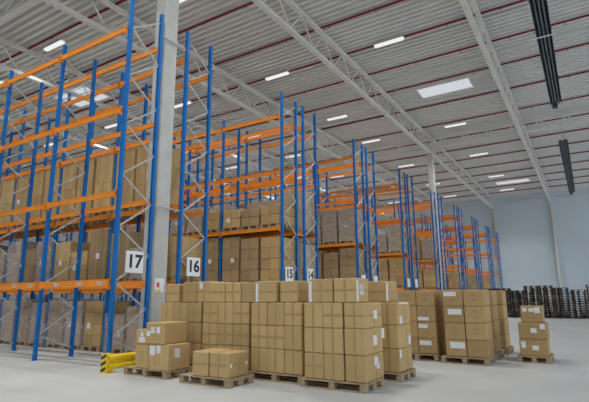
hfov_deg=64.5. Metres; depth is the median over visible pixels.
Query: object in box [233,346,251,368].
carton
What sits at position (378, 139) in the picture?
ceiling lamp
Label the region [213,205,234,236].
load
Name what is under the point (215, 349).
carton
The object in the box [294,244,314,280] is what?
load
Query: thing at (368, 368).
carton
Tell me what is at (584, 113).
pipe
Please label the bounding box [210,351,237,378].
carton
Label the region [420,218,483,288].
rack
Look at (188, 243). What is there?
load
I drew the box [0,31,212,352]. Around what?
rack
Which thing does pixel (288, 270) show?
aisle sign
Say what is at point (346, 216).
load
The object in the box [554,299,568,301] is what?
pallet
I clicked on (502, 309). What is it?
carton
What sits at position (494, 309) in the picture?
carton
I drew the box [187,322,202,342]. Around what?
carton
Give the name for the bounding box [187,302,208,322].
carton
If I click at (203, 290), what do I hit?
carton
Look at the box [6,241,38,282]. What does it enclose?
load
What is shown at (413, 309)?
carton
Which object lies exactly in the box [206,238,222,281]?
load
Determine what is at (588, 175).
pipe
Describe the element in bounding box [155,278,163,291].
card
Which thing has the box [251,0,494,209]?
roof truss
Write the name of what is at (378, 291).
carton
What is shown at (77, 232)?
load
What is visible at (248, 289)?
carton
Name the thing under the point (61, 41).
ceiling lamp
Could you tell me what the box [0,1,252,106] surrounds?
pipe
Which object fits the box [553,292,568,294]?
pallet
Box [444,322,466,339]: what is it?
carton
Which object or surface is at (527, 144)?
roof truss
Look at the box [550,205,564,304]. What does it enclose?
wall column
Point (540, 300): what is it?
pallet
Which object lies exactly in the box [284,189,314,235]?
load
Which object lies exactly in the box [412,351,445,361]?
wooden pallet
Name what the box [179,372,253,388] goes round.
wooden pallet
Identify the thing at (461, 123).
ceiling lamp
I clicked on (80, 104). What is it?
window
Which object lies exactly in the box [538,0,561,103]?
hood
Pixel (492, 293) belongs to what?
carton
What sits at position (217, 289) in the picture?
carton
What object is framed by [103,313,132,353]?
load
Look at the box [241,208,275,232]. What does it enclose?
load
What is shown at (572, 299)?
pallet
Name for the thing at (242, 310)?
carton
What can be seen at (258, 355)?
carton
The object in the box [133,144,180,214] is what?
load
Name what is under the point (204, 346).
carton
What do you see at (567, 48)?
pipe
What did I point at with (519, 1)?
pipe
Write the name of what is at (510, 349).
wooden pallet
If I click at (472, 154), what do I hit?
ceiling lamp
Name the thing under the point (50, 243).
load
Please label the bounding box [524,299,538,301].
pallet
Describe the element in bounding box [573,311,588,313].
pallet
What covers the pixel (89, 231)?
load
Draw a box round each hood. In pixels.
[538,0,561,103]
[559,140,571,192]
[563,139,574,191]
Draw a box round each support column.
[139,0,178,328]
[426,152,442,289]
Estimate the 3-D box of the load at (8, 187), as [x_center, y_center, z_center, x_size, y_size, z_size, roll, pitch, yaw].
[-10.330,0.237,17.628,0.800,1.901,1.150,-8,-13,31]
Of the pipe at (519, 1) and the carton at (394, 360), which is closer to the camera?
the carton at (394, 360)
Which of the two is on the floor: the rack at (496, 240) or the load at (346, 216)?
the rack at (496, 240)
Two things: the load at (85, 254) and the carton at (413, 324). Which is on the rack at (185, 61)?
the load at (85, 254)
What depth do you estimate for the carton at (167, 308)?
10.29 m
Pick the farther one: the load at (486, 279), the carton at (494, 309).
the load at (486, 279)
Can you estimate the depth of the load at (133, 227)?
20.69 m
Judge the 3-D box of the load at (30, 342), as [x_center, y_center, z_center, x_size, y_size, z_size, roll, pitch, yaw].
[-7.932,4.029,15.359,0.836,1.369,1.174,-8,-13,31]
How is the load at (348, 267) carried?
on the rack at (355, 205)
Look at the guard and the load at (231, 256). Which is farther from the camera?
the load at (231, 256)
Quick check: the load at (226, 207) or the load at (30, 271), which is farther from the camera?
the load at (226, 207)
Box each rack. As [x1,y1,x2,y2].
[0,0,163,360]
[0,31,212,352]
[0,92,298,306]
[24,106,318,300]
[90,139,367,300]
[136,147,379,306]
[193,169,411,290]
[243,174,418,289]
[334,189,441,291]
[362,194,447,289]
[362,204,463,301]
[372,207,467,292]
[406,216,479,289]
[419,227,495,288]
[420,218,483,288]
[424,225,492,289]
[429,232,502,287]
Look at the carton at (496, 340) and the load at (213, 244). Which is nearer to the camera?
the carton at (496, 340)
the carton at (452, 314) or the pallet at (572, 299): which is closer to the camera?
the carton at (452, 314)
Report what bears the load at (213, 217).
on the rack at (281, 128)
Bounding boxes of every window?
[52,84,111,108]
[415,76,474,99]
[495,178,529,185]
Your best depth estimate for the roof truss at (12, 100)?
33.42 m
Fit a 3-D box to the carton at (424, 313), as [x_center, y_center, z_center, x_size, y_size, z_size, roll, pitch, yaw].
[3.293,2.724,11.325,0.440,0.362,0.703,-8,-14,31]
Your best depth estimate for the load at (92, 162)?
14.75 m
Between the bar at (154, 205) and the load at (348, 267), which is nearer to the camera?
the bar at (154, 205)
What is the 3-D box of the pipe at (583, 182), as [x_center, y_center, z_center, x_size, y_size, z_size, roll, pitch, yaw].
[14.360,0.356,63.324,59.000,0.096,0.096,-8,-13,31]
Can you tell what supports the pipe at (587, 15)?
attached to the ceiling
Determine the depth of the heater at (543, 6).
19.47 m
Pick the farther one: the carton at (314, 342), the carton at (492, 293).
the carton at (492, 293)
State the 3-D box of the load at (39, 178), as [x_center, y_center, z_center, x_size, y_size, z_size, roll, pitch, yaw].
[-8.720,0.024,16.650,0.800,1.901,1.150,-8,-13,31]
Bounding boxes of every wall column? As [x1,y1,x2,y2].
[493,210,502,287]
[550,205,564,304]
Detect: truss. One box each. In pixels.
[0,0,38,22]
[0,37,396,217]
[0,94,332,207]
[42,0,444,214]
[190,109,588,189]
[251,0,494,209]
[459,0,551,204]
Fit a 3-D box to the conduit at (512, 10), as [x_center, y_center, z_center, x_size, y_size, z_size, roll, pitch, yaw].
[-6.566,-6.224,30.295,59.000,0.073,0.084,-8,-13,31]
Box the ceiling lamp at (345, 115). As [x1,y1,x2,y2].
[327,112,347,120]
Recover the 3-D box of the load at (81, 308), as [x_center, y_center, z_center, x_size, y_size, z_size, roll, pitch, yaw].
[-6.318,3.790,14.383,0.834,1.420,1.174,-8,-13,31]
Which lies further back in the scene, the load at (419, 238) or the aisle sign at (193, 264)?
the load at (419, 238)
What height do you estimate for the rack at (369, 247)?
9.000 m
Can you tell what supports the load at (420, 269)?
on the rack at (431, 198)
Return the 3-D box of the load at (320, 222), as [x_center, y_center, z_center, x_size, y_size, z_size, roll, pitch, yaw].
[1.228,1.443,23.595,0.834,1.717,1.173,-8,-13,31]
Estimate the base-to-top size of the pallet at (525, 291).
0.144 m
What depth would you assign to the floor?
8.16 m
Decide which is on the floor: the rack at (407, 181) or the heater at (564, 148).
the rack at (407, 181)
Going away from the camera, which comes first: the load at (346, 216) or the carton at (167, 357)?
the carton at (167, 357)
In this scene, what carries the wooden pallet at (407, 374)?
on the floor
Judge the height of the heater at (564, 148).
2.720 m
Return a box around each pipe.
[0,0,126,62]
[0,0,403,138]
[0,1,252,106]
[2,14,588,173]
[3,0,526,158]
[175,42,588,144]
[183,140,588,202]
[184,113,588,185]
[185,70,588,159]
[185,95,588,174]
[189,151,588,208]
[239,160,588,207]
[322,175,588,207]
[349,168,588,198]
[354,182,588,208]
[367,128,588,164]
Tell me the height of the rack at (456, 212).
9.000 m
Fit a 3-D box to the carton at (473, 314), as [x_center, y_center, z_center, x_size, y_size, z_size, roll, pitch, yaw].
[4.161,2.568,10.592,0.445,0.362,0.662,-8,-13,31]
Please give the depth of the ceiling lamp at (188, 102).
29.52 m
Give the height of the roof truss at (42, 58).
1.430 m
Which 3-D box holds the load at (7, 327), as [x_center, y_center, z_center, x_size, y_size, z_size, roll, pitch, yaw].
[-9.440,4.179,16.283,0.833,1.470,1.172,-8,-13,31]
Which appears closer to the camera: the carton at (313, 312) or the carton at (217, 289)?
the carton at (313, 312)
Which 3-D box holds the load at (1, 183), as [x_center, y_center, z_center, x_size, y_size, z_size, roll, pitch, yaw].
[-11.098,0.339,18.094,0.800,1.901,1.150,-8,-13,31]
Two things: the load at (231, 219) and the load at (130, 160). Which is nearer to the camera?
the load at (130, 160)
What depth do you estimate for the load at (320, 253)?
22.65 m
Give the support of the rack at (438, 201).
on the floor
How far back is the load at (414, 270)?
28.82 m
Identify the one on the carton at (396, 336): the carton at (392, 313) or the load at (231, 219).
the carton at (392, 313)
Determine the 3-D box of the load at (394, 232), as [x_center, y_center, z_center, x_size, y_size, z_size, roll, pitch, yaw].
[6.196,2.326,28.110,0.836,1.704,1.174,-8,-13,31]
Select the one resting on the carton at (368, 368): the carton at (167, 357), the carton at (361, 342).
the carton at (361, 342)
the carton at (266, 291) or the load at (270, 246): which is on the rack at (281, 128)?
the load at (270, 246)
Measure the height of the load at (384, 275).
1.664 m
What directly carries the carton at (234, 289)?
on the carton at (226, 309)
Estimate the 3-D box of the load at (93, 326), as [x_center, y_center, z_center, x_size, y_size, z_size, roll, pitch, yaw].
[-5.533,3.700,13.904,0.801,1.391,1.150,-8,-13,31]
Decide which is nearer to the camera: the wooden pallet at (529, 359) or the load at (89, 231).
the wooden pallet at (529, 359)
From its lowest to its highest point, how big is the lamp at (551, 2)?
2.325 m
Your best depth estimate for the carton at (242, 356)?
8.21 m
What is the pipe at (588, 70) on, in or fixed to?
attached to the roof truss at (57, 4)
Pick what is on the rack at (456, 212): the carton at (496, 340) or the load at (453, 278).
the load at (453, 278)
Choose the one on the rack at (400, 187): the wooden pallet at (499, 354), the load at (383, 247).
the load at (383, 247)
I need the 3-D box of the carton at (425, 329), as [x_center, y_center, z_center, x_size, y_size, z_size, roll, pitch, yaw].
[3.298,3.083,11.255,0.440,0.362,0.703,-8,-13,31]
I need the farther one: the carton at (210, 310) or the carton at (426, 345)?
the carton at (426, 345)
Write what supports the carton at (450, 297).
on the carton at (452, 314)
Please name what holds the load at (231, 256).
on the rack at (281, 128)
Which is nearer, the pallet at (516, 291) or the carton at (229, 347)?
the carton at (229, 347)
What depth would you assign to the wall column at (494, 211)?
59.34 m
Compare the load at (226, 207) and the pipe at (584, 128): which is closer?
the load at (226, 207)
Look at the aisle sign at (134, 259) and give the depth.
10.86 m
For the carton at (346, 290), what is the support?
on the carton at (358, 315)
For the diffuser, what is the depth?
31.92 m
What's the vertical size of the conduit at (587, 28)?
0.073 m
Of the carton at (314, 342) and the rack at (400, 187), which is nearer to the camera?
the carton at (314, 342)
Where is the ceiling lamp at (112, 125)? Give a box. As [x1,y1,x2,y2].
[105,123,116,128]
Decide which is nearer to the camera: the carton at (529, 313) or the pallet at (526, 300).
the carton at (529, 313)
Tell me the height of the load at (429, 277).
1.343 m
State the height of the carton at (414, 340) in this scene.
0.362 m
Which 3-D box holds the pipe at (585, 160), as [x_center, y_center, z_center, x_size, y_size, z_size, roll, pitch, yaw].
[8.977,-1.327,54.825,59.000,0.096,0.096,-8,-13,31]
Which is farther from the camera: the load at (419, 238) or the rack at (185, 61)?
the load at (419, 238)
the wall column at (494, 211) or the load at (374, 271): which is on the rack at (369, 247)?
the load at (374, 271)
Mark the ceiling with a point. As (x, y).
(243, 30)
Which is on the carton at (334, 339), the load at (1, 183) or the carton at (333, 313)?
the carton at (333, 313)
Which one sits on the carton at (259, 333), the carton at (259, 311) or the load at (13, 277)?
the carton at (259, 311)
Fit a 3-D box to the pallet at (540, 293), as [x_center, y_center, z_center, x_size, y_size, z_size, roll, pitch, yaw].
[16.267,5.978,30.155,0.800,0.144,1.200,-8,-13,31]
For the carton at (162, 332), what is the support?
on the carton at (167, 357)
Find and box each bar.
[154,205,179,211]
[163,35,185,50]
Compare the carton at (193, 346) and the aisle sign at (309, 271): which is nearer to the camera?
the carton at (193, 346)
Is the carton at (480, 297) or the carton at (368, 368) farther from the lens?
the carton at (480, 297)
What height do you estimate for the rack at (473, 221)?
9.000 m
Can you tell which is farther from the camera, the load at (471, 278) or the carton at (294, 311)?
the load at (471, 278)
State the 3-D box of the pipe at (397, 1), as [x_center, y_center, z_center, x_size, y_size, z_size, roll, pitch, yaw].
[-8.360,-6.706,27.446,59.000,0.178,0.096,-8,-13,31]
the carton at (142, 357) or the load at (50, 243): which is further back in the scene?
the load at (50, 243)
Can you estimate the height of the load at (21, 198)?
1.901 m
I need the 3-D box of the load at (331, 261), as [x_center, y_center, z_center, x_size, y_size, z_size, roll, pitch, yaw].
[2.006,3.376,22.718,0.801,1.608,1.150,-8,-13,31]
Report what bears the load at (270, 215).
on the rack at (281, 128)
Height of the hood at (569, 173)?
0.160 m
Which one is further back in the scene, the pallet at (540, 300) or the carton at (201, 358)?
the pallet at (540, 300)
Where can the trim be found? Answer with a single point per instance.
(581, 194)
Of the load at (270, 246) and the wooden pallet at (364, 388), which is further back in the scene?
the load at (270, 246)
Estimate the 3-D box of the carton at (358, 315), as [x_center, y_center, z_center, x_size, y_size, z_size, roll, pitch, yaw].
[1.166,1.926,7.905,0.368,0.410,0.752,-8,-13,31]
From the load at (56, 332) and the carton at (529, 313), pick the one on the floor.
the load at (56, 332)
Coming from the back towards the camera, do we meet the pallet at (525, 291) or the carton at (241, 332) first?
the pallet at (525, 291)
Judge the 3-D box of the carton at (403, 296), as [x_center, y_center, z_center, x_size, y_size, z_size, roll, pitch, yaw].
[2.909,2.418,11.631,0.440,0.362,0.702,-8,-13,31]
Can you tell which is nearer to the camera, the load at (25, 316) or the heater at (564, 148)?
the load at (25, 316)
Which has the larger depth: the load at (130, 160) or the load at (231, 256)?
the load at (231, 256)
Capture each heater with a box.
[528,0,561,108]
[558,112,574,193]
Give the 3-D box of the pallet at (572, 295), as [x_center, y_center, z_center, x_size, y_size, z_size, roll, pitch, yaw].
[17.802,5.921,29.221,0.800,0.144,1.200,-8,-13,31]
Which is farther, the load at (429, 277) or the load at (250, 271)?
the load at (429, 277)
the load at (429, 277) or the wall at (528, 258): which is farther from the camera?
the wall at (528, 258)
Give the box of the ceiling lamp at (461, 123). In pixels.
[445,122,465,127]
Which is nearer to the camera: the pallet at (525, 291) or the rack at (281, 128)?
the rack at (281, 128)
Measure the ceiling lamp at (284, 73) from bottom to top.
0.350 m
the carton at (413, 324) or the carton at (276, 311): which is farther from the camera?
the carton at (413, 324)
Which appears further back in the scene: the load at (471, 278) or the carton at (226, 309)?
the load at (471, 278)
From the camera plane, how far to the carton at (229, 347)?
9.18 m
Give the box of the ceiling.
[0,0,588,209]
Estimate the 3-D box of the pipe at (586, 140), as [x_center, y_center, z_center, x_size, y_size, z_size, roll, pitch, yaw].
[5.388,-2.449,49.159,59.000,0.096,0.096,-8,-13,31]
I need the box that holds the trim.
[371,194,588,216]
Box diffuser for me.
[327,115,346,120]
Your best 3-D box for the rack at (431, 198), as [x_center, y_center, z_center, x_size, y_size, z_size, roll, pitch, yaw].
[5.399,4.275,36.270,11.340,9.000,1.200,-8,-13,31]
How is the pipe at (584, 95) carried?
attached to the roof truss at (57, 4)
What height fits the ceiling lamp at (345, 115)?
0.350 m
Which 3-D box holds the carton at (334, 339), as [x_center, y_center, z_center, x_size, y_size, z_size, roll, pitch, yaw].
[0.831,2.373,8.021,0.365,0.410,0.752,-8,-14,31]
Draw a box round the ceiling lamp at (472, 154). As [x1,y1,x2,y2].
[470,150,487,156]
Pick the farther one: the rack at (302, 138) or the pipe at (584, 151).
the pipe at (584, 151)
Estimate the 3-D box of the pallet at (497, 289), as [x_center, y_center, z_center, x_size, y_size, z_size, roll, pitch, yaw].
[14.111,5.983,31.536,0.800,0.144,1.200,-8,-13,31]
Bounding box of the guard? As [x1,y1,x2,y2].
[98,351,135,373]
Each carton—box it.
[135,343,149,368]
[136,329,146,343]
[146,321,186,344]
[149,342,189,370]
[160,302,177,320]
[166,284,183,301]
[174,302,190,320]
[183,282,197,301]
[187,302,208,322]
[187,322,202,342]
[189,343,202,362]
[192,350,214,376]
[197,281,216,301]
[202,323,219,344]
[202,344,217,349]
[203,302,223,322]
[205,348,228,350]
[210,282,231,301]
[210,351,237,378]
[217,324,233,345]
[217,345,232,349]
[218,302,238,323]
[224,349,247,375]
[225,282,247,301]
[233,302,258,323]
[233,324,251,346]
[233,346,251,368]
[242,282,255,301]
[251,302,274,324]
[251,325,267,347]
[251,348,267,371]
[256,281,280,301]
[267,349,284,373]
[268,302,290,325]
[268,325,284,349]
[280,281,308,301]
[285,302,309,325]
[285,326,304,350]
[285,350,304,374]
[304,302,332,327]
[304,327,323,352]
[305,352,324,378]
[309,279,333,302]
[323,302,344,327]
[323,328,345,353]
[324,353,345,380]
[334,278,367,302]
[344,302,381,328]
[344,327,384,355]
[345,351,383,382]
[368,281,396,301]
[380,302,409,324]
[380,323,410,348]
[382,346,412,372]
[398,290,416,305]
[409,306,416,320]
[409,321,417,336]
[410,337,419,352]
[416,290,442,305]
[417,305,443,321]
[418,321,444,337]
[419,336,445,353]
[442,290,463,305]
[443,306,464,322]
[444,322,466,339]
[446,339,467,356]
[463,289,489,305]
[464,306,490,322]
[465,322,492,340]
[467,339,494,357]
[489,290,496,305]
[490,305,498,320]
[491,320,499,336]
[492,335,501,352]
[496,290,506,304]
[497,304,507,318]
[498,318,508,333]
[500,332,510,347]
[518,322,549,339]
[519,339,550,356]
[520,305,544,322]
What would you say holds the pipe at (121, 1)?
attached to the ceiling
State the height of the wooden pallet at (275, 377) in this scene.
0.144 m
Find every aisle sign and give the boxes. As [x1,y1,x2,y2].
[125,250,143,272]
[186,257,199,276]
[285,267,292,280]
[307,269,313,280]
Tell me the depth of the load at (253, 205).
19.16 m
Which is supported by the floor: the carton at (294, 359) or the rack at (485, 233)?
the rack at (485, 233)
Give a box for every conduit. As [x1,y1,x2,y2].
[5,0,549,160]
[186,28,588,132]
[186,66,588,156]
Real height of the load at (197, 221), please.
1.120 m
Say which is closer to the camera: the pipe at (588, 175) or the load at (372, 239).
the load at (372, 239)
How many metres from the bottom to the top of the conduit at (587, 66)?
0.073 m
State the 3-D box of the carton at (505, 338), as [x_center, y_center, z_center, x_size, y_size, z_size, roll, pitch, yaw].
[5.371,3.644,12.263,0.455,0.359,0.660,-8,-13,31]
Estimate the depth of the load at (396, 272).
27.28 m
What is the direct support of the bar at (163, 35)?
attached to the rack at (110, 283)
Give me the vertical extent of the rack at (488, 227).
9.000 m
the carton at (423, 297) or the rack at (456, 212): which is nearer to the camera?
the carton at (423, 297)
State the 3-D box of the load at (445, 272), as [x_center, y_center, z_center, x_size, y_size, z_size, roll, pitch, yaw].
[12.638,6.799,39.526,0.801,1.420,1.150,-8,-13,31]
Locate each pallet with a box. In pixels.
[124,365,192,379]
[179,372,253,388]
[248,370,304,384]
[300,377,383,393]
[383,368,415,382]
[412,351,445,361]
[441,354,495,365]
[494,350,503,359]
[496,288,510,290]
[501,346,513,354]
[510,290,523,292]
[510,299,524,301]
[517,353,553,363]
[523,290,537,292]
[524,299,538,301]
[537,285,552,287]
[538,292,553,294]
[539,299,553,301]
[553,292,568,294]
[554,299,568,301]
[555,306,569,308]
[555,311,570,313]
[571,294,586,296]
[572,299,586,301]
[573,306,587,308]
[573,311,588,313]
[574,316,588,318]
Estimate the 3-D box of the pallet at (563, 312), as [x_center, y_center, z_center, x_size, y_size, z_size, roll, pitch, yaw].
[16.991,7.021,29.515,0.800,0.144,1.200,-8,-13,31]
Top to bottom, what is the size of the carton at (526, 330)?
0.355 m
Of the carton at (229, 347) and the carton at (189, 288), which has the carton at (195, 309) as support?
the carton at (189, 288)
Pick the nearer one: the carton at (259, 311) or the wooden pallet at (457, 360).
the carton at (259, 311)
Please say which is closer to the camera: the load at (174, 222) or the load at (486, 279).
the load at (174, 222)
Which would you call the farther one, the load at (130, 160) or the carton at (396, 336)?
the load at (130, 160)
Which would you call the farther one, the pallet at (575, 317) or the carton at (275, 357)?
the pallet at (575, 317)
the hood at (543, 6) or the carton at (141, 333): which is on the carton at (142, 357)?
the carton at (141, 333)
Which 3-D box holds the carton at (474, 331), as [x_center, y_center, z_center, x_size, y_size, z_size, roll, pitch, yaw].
[4.164,2.925,10.519,0.445,0.362,0.662,-8,-13,31]
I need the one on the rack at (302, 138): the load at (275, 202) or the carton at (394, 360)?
the load at (275, 202)
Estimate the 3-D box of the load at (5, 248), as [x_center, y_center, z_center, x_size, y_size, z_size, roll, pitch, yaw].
[-11.070,2.494,17.650,0.800,1.541,1.150,-8,-13,31]
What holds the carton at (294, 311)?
on the carton at (294, 335)
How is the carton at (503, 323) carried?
on the carton at (505, 338)
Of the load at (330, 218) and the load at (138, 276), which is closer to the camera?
the load at (138, 276)
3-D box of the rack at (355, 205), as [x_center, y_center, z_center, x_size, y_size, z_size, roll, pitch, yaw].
[-5.151,2.565,27.412,19.740,9.000,1.200,-8,-13,31]
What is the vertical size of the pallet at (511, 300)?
0.144 m
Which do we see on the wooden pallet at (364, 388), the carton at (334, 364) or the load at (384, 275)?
the carton at (334, 364)
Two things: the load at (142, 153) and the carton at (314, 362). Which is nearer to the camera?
the carton at (314, 362)
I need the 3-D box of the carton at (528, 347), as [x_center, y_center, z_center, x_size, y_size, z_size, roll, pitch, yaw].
[5.480,3.316,10.639,0.570,0.360,0.603,-8,-13,31]
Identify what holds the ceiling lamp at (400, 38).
hanging from the ceiling
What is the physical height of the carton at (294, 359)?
0.410 m
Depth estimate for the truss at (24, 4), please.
18.30 m
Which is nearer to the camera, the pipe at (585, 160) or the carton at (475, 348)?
the carton at (475, 348)
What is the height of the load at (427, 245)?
1.473 m
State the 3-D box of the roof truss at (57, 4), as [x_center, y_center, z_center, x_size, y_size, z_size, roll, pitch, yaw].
[2.654,-4.331,35.662,0.200,1.430,66.842,-8,-13,31]
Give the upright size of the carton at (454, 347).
0.362 m
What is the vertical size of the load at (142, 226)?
1.041 m
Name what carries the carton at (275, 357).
on the wooden pallet at (275, 377)
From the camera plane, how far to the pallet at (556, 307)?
29.07 m
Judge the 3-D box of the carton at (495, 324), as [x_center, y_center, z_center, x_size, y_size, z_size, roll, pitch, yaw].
[4.727,3.111,11.434,0.456,0.359,0.660,-8,-14,31]
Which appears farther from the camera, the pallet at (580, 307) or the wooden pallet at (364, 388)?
the pallet at (580, 307)
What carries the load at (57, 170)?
on the rack at (185, 61)
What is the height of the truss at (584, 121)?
0.850 m
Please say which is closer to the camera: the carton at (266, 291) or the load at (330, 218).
the carton at (266, 291)
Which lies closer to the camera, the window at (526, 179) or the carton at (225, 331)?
the carton at (225, 331)
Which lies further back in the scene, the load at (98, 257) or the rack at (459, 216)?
the rack at (459, 216)
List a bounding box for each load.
[0,179,36,233]
[0,182,23,235]
[0,245,15,251]
[0,252,6,283]
[0,300,16,344]
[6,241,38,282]
[11,175,53,232]
[16,298,59,345]
[18,248,38,282]
[27,303,58,346]
[29,171,68,230]
[34,241,61,281]
[40,167,78,228]
[45,299,95,348]
[51,242,89,281]
[57,163,101,225]
[62,301,96,350]
[68,251,89,280]
[73,158,109,223]
[75,231,85,241]
[81,301,131,351]
[87,222,99,242]
[87,229,126,279]
[92,154,136,221]
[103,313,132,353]
[109,231,143,281]
[113,148,144,218]
[124,307,139,352]
[127,218,136,231]
[129,248,142,280]
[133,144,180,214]
[140,223,144,232]
[166,235,202,282]
[170,211,202,238]
[186,207,217,237]
[202,211,235,236]
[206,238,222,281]
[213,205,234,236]
[222,209,256,234]
[222,237,249,281]
[239,238,260,282]
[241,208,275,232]
[248,202,264,231]
[260,204,294,230]
[261,236,294,280]
[265,200,294,236]
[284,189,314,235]
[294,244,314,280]
[306,211,322,245]
[314,251,328,278]
[322,210,342,244]
[323,253,339,278]
[339,208,363,244]
[339,248,364,277]
[360,225,375,246]
[364,257,375,280]
[374,235,388,253]
[374,260,389,280]
[388,225,407,253]
[389,259,409,287]
[398,263,416,287]
[409,235,423,260]
[415,267,425,288]
[421,239,437,260]
[423,269,439,288]
[442,272,448,289]
[448,273,461,289]
[467,274,478,289]
[481,276,491,288]
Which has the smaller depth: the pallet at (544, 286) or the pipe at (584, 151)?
the pallet at (544, 286)
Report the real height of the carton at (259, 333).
0.410 m
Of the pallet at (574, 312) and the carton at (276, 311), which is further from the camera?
the pallet at (574, 312)
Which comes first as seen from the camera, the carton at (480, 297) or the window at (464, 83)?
the carton at (480, 297)
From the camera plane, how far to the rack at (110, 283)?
12.36 m
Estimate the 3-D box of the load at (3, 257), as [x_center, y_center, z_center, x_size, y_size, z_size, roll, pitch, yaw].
[-10.329,2.529,17.174,0.834,1.269,1.174,-8,-13,31]
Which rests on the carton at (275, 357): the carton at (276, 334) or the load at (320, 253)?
the carton at (276, 334)
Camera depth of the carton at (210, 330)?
9.43 m
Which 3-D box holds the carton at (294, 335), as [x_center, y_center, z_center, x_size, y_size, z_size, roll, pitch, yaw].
[0.187,2.504,8.632,0.370,0.410,0.822,-8,-13,31]
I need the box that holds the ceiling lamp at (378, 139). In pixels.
[362,138,379,143]
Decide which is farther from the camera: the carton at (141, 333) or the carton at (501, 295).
the carton at (501, 295)
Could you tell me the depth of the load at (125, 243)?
13.32 m
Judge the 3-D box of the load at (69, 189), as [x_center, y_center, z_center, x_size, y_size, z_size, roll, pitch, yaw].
[-7.099,-0.191,15.666,0.802,1.901,1.150,-8,-13,31]
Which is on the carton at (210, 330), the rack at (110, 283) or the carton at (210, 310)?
the carton at (210, 310)
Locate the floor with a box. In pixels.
[0,307,588,401]
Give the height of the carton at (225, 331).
0.410 m
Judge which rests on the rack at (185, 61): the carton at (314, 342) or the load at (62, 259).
the load at (62, 259)
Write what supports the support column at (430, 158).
on the floor
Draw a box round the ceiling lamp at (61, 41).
[43,39,64,51]
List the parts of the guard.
post, rail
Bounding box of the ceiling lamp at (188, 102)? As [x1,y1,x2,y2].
[174,101,190,107]
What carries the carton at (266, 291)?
on the carton at (259, 311)
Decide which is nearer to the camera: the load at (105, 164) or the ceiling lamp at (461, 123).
the load at (105, 164)
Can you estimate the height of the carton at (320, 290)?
0.396 m
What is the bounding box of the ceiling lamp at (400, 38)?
[374,34,403,47]
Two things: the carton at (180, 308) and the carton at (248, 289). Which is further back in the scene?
the carton at (180, 308)
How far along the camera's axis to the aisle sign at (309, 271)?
17.67 m
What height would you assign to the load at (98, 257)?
1.591 m
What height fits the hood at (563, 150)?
0.160 m
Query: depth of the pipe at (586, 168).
50.42 m
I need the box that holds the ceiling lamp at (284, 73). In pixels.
[265,69,288,80]
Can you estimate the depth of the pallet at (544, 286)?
29.76 m
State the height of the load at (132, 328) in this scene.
1.270 m
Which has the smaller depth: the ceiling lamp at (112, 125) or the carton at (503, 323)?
the carton at (503, 323)
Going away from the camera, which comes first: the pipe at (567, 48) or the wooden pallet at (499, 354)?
the wooden pallet at (499, 354)
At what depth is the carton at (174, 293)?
10.32 m
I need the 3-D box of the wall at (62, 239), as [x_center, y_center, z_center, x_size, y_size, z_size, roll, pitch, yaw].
[-26.503,5.256,52.352,0.200,14.050,67.000,-8,-13,31]
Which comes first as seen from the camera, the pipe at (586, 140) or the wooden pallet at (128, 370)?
the wooden pallet at (128, 370)
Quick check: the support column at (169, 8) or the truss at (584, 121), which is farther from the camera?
the truss at (584, 121)
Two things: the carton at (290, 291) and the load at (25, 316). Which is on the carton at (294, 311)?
the carton at (290, 291)
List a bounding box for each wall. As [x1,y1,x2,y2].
[0,177,137,306]
[331,188,588,306]

